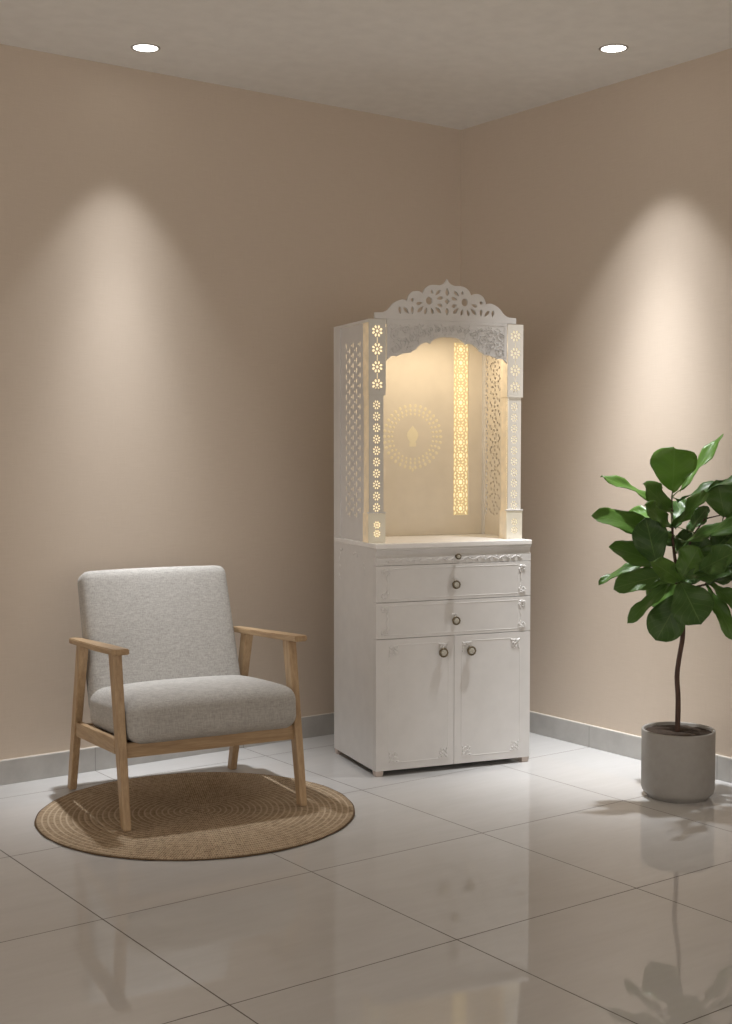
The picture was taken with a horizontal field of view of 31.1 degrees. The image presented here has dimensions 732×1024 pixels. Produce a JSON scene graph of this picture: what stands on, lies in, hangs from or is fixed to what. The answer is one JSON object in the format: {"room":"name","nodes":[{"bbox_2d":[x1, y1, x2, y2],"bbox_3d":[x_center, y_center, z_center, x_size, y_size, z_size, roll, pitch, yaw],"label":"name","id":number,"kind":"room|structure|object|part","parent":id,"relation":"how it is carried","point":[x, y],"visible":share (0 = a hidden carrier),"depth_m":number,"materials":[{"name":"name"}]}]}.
{"room":"living room","nodes":[
{"label":"living room","id":0,"kind":"room"},
{"bbox_2d":[0,44,460,759],"bbox_3d":[-3.195,-0.315,4.037,9.000,2.943,0.120,-2,3,-36],"label":"wall","id":1,"kind":"structure","parent":0,"point":[181,259],"depth_m":5.68,"materials":[{"name":"paint"}]},
{"bbox_2d":[0,712,333,784],"bbox_3d":[-3.161,1.107,4.048,8.988,0.100,0.012,-2,3,-36],"label":"baseboard","id":2,"kind":"structure","parent":1,"relation":"attached to","point":[55,764],"depth_m":5.50,"materials":[{"name":"white tile"}]},
{"bbox_2d":[0,732,731,1023],"bbox_3d":[-0.200,1.406,0.110,9.120,0.120,10.120,-2,3,-36],"label":"floor","id":3,"kind":"structure","parent":0,"point":[550,887],"depth_m":3.87,"materials":[{"name":"tile"}]},
{"bbox_2d":[34,772,354,860],"bbox_3d":[-0.626,1.112,4.887,1.173,0.008,1.172,-2,3,-36],"label":"round rug","id":4,"kind":"object","parent":3,"relation":"on","point":[195,816],"visible":0.97,"depth_m":4.79,"materials":[{"name":"wicker"}]},
{"bbox_2d":[68,565,306,831],"bbox_3d":[-0.710,0.672,5.077,0.760,0.872,0.748,-1,3,-28],"label":"armchair","id":5,"kind":"object","parent":4,"relation":"on","point":[158,660],"visible":1,"depth_m":5.07,"materials":[{"name":"grey fabric"}]},
{"bbox_3d":[-1.128,0.806,5.137,0.034,0.598,0.215,-1,3,-28],"label":"leg","id":6,"kind":"part","parent":5,"relation":"part of","materials":[{"name":"brown wood"}]},
{"bbox_3d":[-1.002,0.842,4.906,0.024,0.085,0.487,-1,3,-28],"label":"rail","id":7,"kind":"part","parent":5,"relation":"part of","materials":[{"name":"brown wood"}]},
{"bbox_3d":[-1.004,0.498,4.882,0.064,0.059,0.632,-1,3,-28],"label":"armrest","id":8,"kind":"part","parent":5,"relation":"part of","materials":[{"name":"brown wood"}]},
{"bbox_3d":[-0.684,0.838,5.039,0.658,0.020,0.455,-1,3,-28],"label":"seat","id":9,"kind":"part","parent":5,"relation":"part of","materials":[{"name":"brown wood"}]},
{"bbox_3d":[-0.873,0.812,4.665,0.034,0.613,0.156,-1,3,-28],"label":"leg","id":10,"kind":"part","parent":5,"relation":"part of","materials":[{"name":"brown wood"}]},
{"bbox_3d":[-0.827,0.499,5.278,0.624,0.546,0.269,-1,3,-28],"label":"backrest","id":11,"kind":"part","parent":5,"relation":"part of","materials":[{"name":"grey fabric"}]},
{"bbox_2d":[90,675,295,743],"bbox_3d":[-0.661,0.740,5.000,0.662,0.201,0.560,-1,3,-28],"label":"seat cushion","id":12,"kind":"object","parent":5,"relation":"on","point":[153,709],"depth_m":4.81,"materials":[{"name":"grey fabric"}]},
{"bbox_3d":[-0.570,0.841,4.827,0.658,0.054,0.024,-1,3,-28],"label":"rail","id":13,"kind":"part","parent":5,"relation":"part of","materials":[{"name":"brown wood"}]},
{"bbox_3d":[-0.525,0.790,5.463,0.034,0.598,0.215,-1,3,-28],"label":"leg","id":14,"kind":"part","parent":5,"relation":"part of","materials":[{"name":"brown wood"}]},
{"bbox_3d":[-0.392,0.482,5.213,0.064,0.059,0.632,-1,3,-28],"label":"armrest","id":15,"kind":"part","parent":5,"relation":"part of","materials":[{"name":"brown wood"}]},
{"bbox_3d":[-0.269,0.797,4.990,0.034,0.613,0.156,-1,3,-28],"label":"leg","id":16,"kind":"part","parent":5,"relation":"part of","materials":[{"name":"brown wood"}]},
{"bbox_2d":[334,279,531,776],"bbox_3d":[0.287,0.046,5.700,0.725,2.062,0.507,-1,3,-22],"label":"tall cabinet","id":17,"kind":"object","parent":3,"relation":"on","point":[432,586],"visible":1,"depth_m":5.59,"materials":[{"name":"white paint"}]},
{"bbox_3d":[0.195,0.574,5.954,0.722,0.940,0.016,-1,3,-22],"label":"panel","id":18,"kind":"part","parent":17,"relation":"part of","materials":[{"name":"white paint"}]},
{"bbox_3d":[-0.120,-0.349,5.747,0.016,0.922,0.076,-1,3,-22],"label":"post","id":19,"kind":"part","parent":17,"relation":"part of","materials":[{"name":"white paint"}]},
{"bbox_3d":[0.280,-0.801,5.673,0.718,0.012,0.324,-1,3,-22],"label":"roof panel","id":20,"kind":"part","parent":17,"relation":"part of","materials":[{"name":"white paint"}]},
{"bbox_3d":[-0.044,0.600,5.607,0.016,0.920,0.444,-1,3,-22],"label":"panel","id":21,"kind":"part","parent":17,"relation":"part of","materials":[{"name":"white paint"}]},
{"bbox_3d":[0.044,0.003,5.439,0.080,0.006,0.018,-1,3,-22],"label":"moulding","id":22,"kind":"part","parent":17,"relation":"part of","materials":[{"name":"white paint"}]},
{"bbox_3d":[0.202,0.794,5.467,0.356,0.545,0.018,-1,3,-22],"label":"door","id":23,"kind":"part","parent":17,"relation":"part of","materials":[{"name":"white paint"}]},
{"bbox_3d":[0.219,0.791,5.463,0.277,0.492,0.001,-1,3,-22],"label":"bead frame","id":24,"kind":"part","parent":17,"relation":"part of","materials":[{"name":"white wood"}]},
{"bbox_2d":[335,534,531,548],"bbox_3d":[0.286,0.125,5.706,0.724,0.020,0.471,-1,3,-22],"label":"countertop","id":25,"kind":"structure","parent":17,"relation":"on","point":[451,540],"depth_m":5.58,"materials":[{"name":"white wood"}]},
{"bbox_3d":[0.322,0.586,5.484,0.041,0.041,0.024,-1,3,-22],"label":"knob","id":26,"kind":"part","parent":17,"relation":"part of","materials":[{"name":"gold metal"}]},
{"bbox_3d":[0.339,-0.889,5.516,0.658,0.176,0.010,-1,3,-22],"label":"pierced crown","id":27,"kind":"part","parent":17,"relation":"part of","materials":[{"name":"white paint"}]},
{"bbox_3d":[0.346,-0.721,5.520,0.544,0.141,0.002,-1,3,-22],"label":"moulding","id":28,"kind":"part","parent":17,"relation":"part of","materials":[{"name":"white wood"}]},
{"bbox_3d":[0.370,0.442,5.519,0.720,0.149,0.018,-1,3,-22],"label":"drawer","id":29,"kind":"part","parent":17,"relation":"part of","materials":[{"name":"white paint"}]},
{"bbox_3d":[0.370,0.290,5.512,0.720,0.150,0.018,-1,3,-22],"label":"drawer","id":30,"kind":"part","parent":17,"relation":"part of","materials":[{"name":"white paint"}]},
{"bbox_3d":[0.371,0.179,5.505,0.720,0.068,0.022,-1,3,-22],"label":"drawer","id":31,"kind":"part","parent":17,"relation":"part of","materials":[{"name":"white paint"}]},
{"bbox_3d":[0.374,0.442,5.510,0.601,0.124,0.004,-1,3,-23],"label":"bead frame","id":32,"kind":"part","parent":17,"relation":"part of","materials":[{"name":"white wood"}]},
{"bbox_3d":[0.374,0.291,5.503,0.601,0.125,0.004,-1,3,-23],"label":"bead frame","id":33,"kind":"part","parent":17,"relation":"part of","materials":[{"name":"white wood"}]},
{"bbox_3d":[0.375,0.303,5.492,0.037,0.037,0.024,-1,3,-22],"label":"knob","id":34,"kind":"part","parent":17,"relation":"part of","materials":[{"name":"gold metal"}]},
{"bbox_3d":[0.424,-0.377,5.978,0.096,0.800,0.006,-1,3,-22],"label":"backlight panel","id":35,"kind":"part","parent":17,"relation":"part of","materials":[{"name":"beige plastic"}]},
{"bbox_3d":[0.442,0.584,5.533,0.041,0.041,0.024,-1,3,-22],"label":"knob","id":36,"kind":"part","parent":17,"relation":"part of","materials":[{"name":"gold metal"}]},
{"bbox_3d":[0.533,-0.362,6.015,0.016,0.922,0.076,-1,3,-22],"label":"post","id":37,"kind":"part","parent":17,"relation":"part of","materials":[{"name":"white paint"}]},
{"bbox_3d":[0.531,0.785,5.591,0.282,0.492,0.001,-1,3,-22],"label":"bead frame","id":38,"kind":"part","parent":17,"relation":"part of","materials":[{"name":"white wood"}]},
{"bbox_3d":[0.535,0.787,5.603,0.363,0.545,0.018,-1,3,-22],"label":"door","id":39,"kind":"part","parent":17,"relation":"part of","materials":[{"name":"white paint"}]},
{"bbox_3d":[0.640,-0.009,5.683,0.080,0.006,0.018,-1,3,-22],"label":"moulding","id":40,"kind":"part","parent":17,"relation":"part of","materials":[{"name":"white paint"}]},
{"bbox_2d":[591,434,731,803],"bbox_3d":[1.226,0.405,5.039,0.626,1.409,0.687,-2,3,-36],"label":"potted plant","id":41,"kind":"object","parent":3,"relation":"on","point":[678,758],"visible":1,"depth_m":5.00,"materials":[{"name":"green plant"}]},
{"bbox_3d":[1.208,0.409,5.093,0.060,0.931,0.021,0,3,10],"label":"stem","id":42,"kind":"part","parent":41,"relation":"part of","materials":[{"name":"brown plant"}]},
{"bbox_3d":[1.216,0.975,5.119,0.281,0.262,0.281,-2,3,-36],"label":"pot","id":43,"kind":"part","parent":41,"relation":"part of","materials":[{"name":"grey ceramic"}]},
{"bbox_2d":[0,0,731,129],"bbox_3d":[-0.200,-1.653,-0.036,9.120,0.120,10.120,-2,3,-36],"label":"ceiling","id":44,"kind":"structure","parent":0,"point":[455,64],"depth_m":5.18,"materials":[{"name":"paint"}]},
{"bbox_2d":[131,43,160,52],"bbox_3d":[-0.876,-1.843,5.221,0.117,0.004,0.117,-2,3,-36],"label":"recessed light","id":45,"kind":"object","parent":44,"relation":"in","point":[140,47],"visible":1,"depth_m":5.21,"materials":[{"name":"white"}]},
{"bbox_2d":[599,44,628,52],"bbox_3d":[0.985,-1.843,5.228,0.117,0.004,0.117,-2,3,-36],"label":"recessed light","id":46,"kind":"object","parent":44,"relation":"in","point":[610,48],"visible":1,"depth_m":5.22,"materials":[{"name":"white"}]},
{"bbox_2d":[461,48,731,757],"bbox_3d":[3.435,-0.250,2.686,0.120,2.943,10.120,-2,3,-36],"label":"wall","id":47,"kind":"structure","parent":0,"point":[598,221],"depth_m":5.80,"materials":[{"name":"paint"}]},
{"bbox_2d":[530,711,731,782],"bbox_3d":[3.417,1.173,2.667,0.012,0.100,10.000,-2,3,-36],"label":"baseboard","id":48,"kind":"structure","parent":47,"relation":"attached to","point":[608,740],"depth_m":5.92,"materials":[{"name":"white tile"}]}
]}

